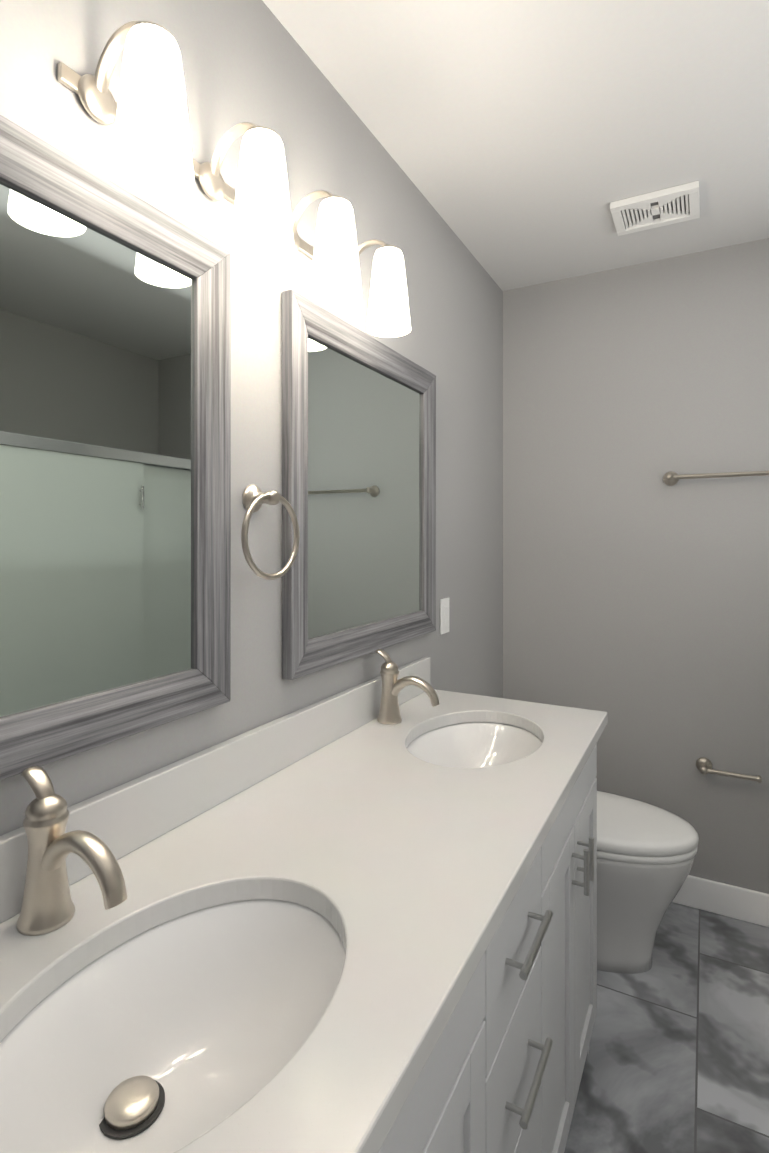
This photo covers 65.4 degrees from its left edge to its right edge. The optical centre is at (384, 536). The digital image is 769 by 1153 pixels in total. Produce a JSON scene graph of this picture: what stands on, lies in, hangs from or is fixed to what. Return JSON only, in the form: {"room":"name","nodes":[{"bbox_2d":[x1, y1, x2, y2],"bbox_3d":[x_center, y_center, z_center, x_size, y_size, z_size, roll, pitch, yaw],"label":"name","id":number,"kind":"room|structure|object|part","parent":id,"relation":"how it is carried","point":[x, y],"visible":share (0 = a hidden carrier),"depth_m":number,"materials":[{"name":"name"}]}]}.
{"room":"bathroom","nodes":[
{"label":"bathroom","id":0,"kind":"room"},
{"bbox_2d":[0,0,502,835],"bbox_3d":[-0.542,0.158,0.730,0.100,2.440,4.460,0,0,28],"label":"wall","id":1,"kind":"structure","parent":0,"point":[246,60],"depth_m":1.22,"materials":[{"name":"grey paint"}]},
{"bbox_2d":[0,115,230,779],"bbox_3d":[-0.460,-0.107,0.746,0.026,0.800,0.740,0,0,28],"label":"mirror","id":2,"kind":"object","parent":1,"relation":"attached to","point":[115,462],"visible":0.96,"depth_m":0.86,"materials":[{"name":"grey wood"}]},
{"bbox_3d":[-0.467,-0.107,0.750,0.006,0.672,0.612,0,0,28],"label":"glass","id":3,"kind":"part","parent":2,"relation":"part of","materials":[{"name":"white"}]},
{"bbox_3d":[-0.460,-0.472,0.747,0.026,0.070,0.738,0,0,28],"label":"rail","id":4,"kind":"part","parent":2,"relation":"part of","materials":[{"name":"grey wood"}]},
{"bbox_2d":[57,21,410,336],"bbox_3d":[-0.181,-0.588,1.110,0.176,0.217,0.780,0,0,28],"label":"sconce","id":5,"kind":"object","parent":1,"relation":"attached to","point":[151,151],"visible":1,"depth_m":0.95,"materials":[{"name":"white glass"}]},
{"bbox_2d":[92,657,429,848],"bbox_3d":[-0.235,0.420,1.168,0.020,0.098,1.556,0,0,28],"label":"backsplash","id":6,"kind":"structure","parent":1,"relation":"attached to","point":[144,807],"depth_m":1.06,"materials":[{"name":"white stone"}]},
{"bbox_2d":[241,484,299,579],"bbox_3d":[-0.228,-0.009,1.140,0.063,0.182,0.165,0,0,28],"label":"towel ring","id":7,"kind":"object","parent":1,"relation":"attached to","point":[255,498],"visible":1,"depth_m":1.13,"materials":[{"name":"silver metal"}]},
{"bbox_2d":[282,289,435,679],"bbox_3d":[-0.025,-0.105,1.555,0.026,0.800,0.740,0,0,28],"label":"mirror","id":8,"kind":"object","parent":1,"relation":"attached to","point":[359,457],"visible":1,"depth_m":1.46,"materials":[{"name":"grey wood"}]},
{"bbox_3d":[-0.025,-0.470,1.555,0.026,0.070,0.738,0,0,28],"label":"rail","id":9,"kind":"part","parent":8,"relation":"part of","materials":[{"name":"grey wood"}]},
{"bbox_3d":[-0.032,-0.105,1.558,0.006,0.672,0.612,0,0,28],"label":"glass","id":10,"kind":"part","parent":8,"relation":"part of","materials":[{"name":"white"}]},
{"bbox_2d":[440,598,448,634],"bbox_3d":[0.203,0.266,1.998,0.010,0.116,0.072,0,0,28],"label":"switch plate","id":11,"kind":"object","parent":1,"relation":"attached to","point":[444,615],"visible":1,"depth_m":1.98,"materials":[{"name":"white plastic"}]},
{"bbox_2d":[262,0,768,290],"bbox_3d":[0.444,-1.113,0.202,2.340,0.100,4.460,0,0,28],"label":"ceiling","id":12,"kind":"structure","parent":0,"point":[525,143],"depth_m":1.49,"materials":[{"name":"white paint"}]},
{"bbox_2d":[610,181,699,235],"bbox_3d":[0.871,-1.048,1.925,0.250,0.020,0.196,0,0,28],"label":"ceiling vent","id":13,"kind":"object","parent":12,"relation":"in","point":[668,206],"visible":1,"depth_m":1.91,"materials":[{"name":"white plastic"}]},
{"bbox_2d":[503,238,768,893],"bbox_3d":[1.521,0.161,2.095,2.240,2.440,0.100,0,0,28],"label":"wall","id":14,"kind":"structure","parent":0,"point":[635,597],"depth_m":2.30,"materials":[{"name":"grey paint"}]},
{"bbox_2d":[663,471,768,485],"bbox_3d":[1.339,-0.219,2.095,0.664,0.054,0.071,0,0,28],"label":"towel bar","id":15,"kind":"object","parent":14,"relation":"attached to","point":[671,478],"visible":1,"depth_m":2.16,"materials":[{"name":"silver metal"}]},
{"bbox_2d":[672,875,768,926],"bbox_3d":[1.114,1.324,2.247,1.378,0.115,0.014,0,0,28],"label":"baseboard","id":16,"kind":"structure","parent":14,"relation":"attached to","point":[738,903],"depth_m":2.17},
{"bbox_2d":[696,757,761,782],"bbox_3d":[1.233,0.846,2.149,0.205,0.054,0.073,0,0,28],"label":"paper holder","id":17,"kind":"object","parent":14,"relation":"attached to","point":[704,765],"visible":1,"depth_m":2.14,"materials":[{"name":"silver metal"}]},
{"bbox_2d":[564,902,768,1152],"bbox_3d":[0.444,1.407,0.197,2.340,0.060,4.460,0,0,28],"label":"floor","id":18,"kind":"structure","parent":0,"point":[677,1059],"depth_m":1.61,"materials":[{"name":"stone"}]},
{"bbox_2d":[376,725,605,1152],"bbox_3d":[-0.002,0.940,1.043,0.548,0.878,1.525,0,0,28],"label":"bathroom vanity","id":19,"kind":"object","parent":18,"relation":"on","point":[503,1074],"depth_m":0.96,"materials":[{"name":"white wood"}]},
{"bbox_2d":[0,691,607,1152],"bbox_3d":[-0.007,0.485,1.046,0.537,0.032,1.556,0,0,28],"label":"countertop","id":20,"kind":"structure","parent":19,"relation":"on","point":[433,854],"depth_m":0.82,"materials":[{"name":"white stone"}]},
{"bbox_2d":[0,766,135,940],"bbox_3d":[-0.370,0.378,0.708,0.175,0.180,0.063,0,0,28],"label":"faucet","id":21,"kind":"object","parent":20,"relation":"on","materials":[{"name":"silver metal"}]},
{"bbox_2d":[0,869,379,1152],"bbox_3d":[-0.211,0.559,0.622,0.334,0.142,0.457,0,0,28],"label":"sink","id":22,"kind":"object","parent":20,"relation":"in","point":[146,1043],"depth_m":0.71,"materials":[{"name":"white ceramic"}]},
{"bbox_2d":[372,649,443,724],"bbox_3d":[0.056,0.380,1.500,0.175,0.180,0.063,0,0,28],"label":"faucet","id":23,"kind":"object","parent":20,"relation":"on","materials":[{"name":"silver metal"}]},
{"bbox_2d":[392,713,547,772],"bbox_3d":[0.214,0.560,1.414,0.334,0.142,0.458,0,0,28],"label":"sink","id":24,"kind":"object","parent":20,"relation":"in","point":[496,744],"depth_m":1.56,"materials":[{"name":"white ceramic"}]},
{"bbox_2d":[597,791,698,973],"bbox_3d":[0.649,1.036,2.040,0.748,0.690,0.450,0,0,28],"label":"toilet","id":25,"kind":"object","parent":18,"relation":"on","point":[646,853],"visible":0.29,"depth_m":1.86,"materials":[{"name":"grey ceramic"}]},
{"bbox_3d":[0.733,1.183,1.995,0.537,0.395,0.368,0,0,28],"label":"bowl","id":26,"kind":"part","parent":25,"relation":"part of","materials":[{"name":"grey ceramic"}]},
{"bbox_3d":[0.747,0.973,1.988,0.519,0.021,0.378,0,0,28],"label":"seat","id":27,"kind":"part","parent":25,"relation":"part of","materials":[{"name":"white plastic"}]},
{"bbox_3d":[0.749,0.940,1.987,0.521,0.042,0.382,0,0,28],"label":"lid","id":28,"kind":"part","parent":25,"relation":"part of","materials":[{"name":"white plastic"}]}
]}

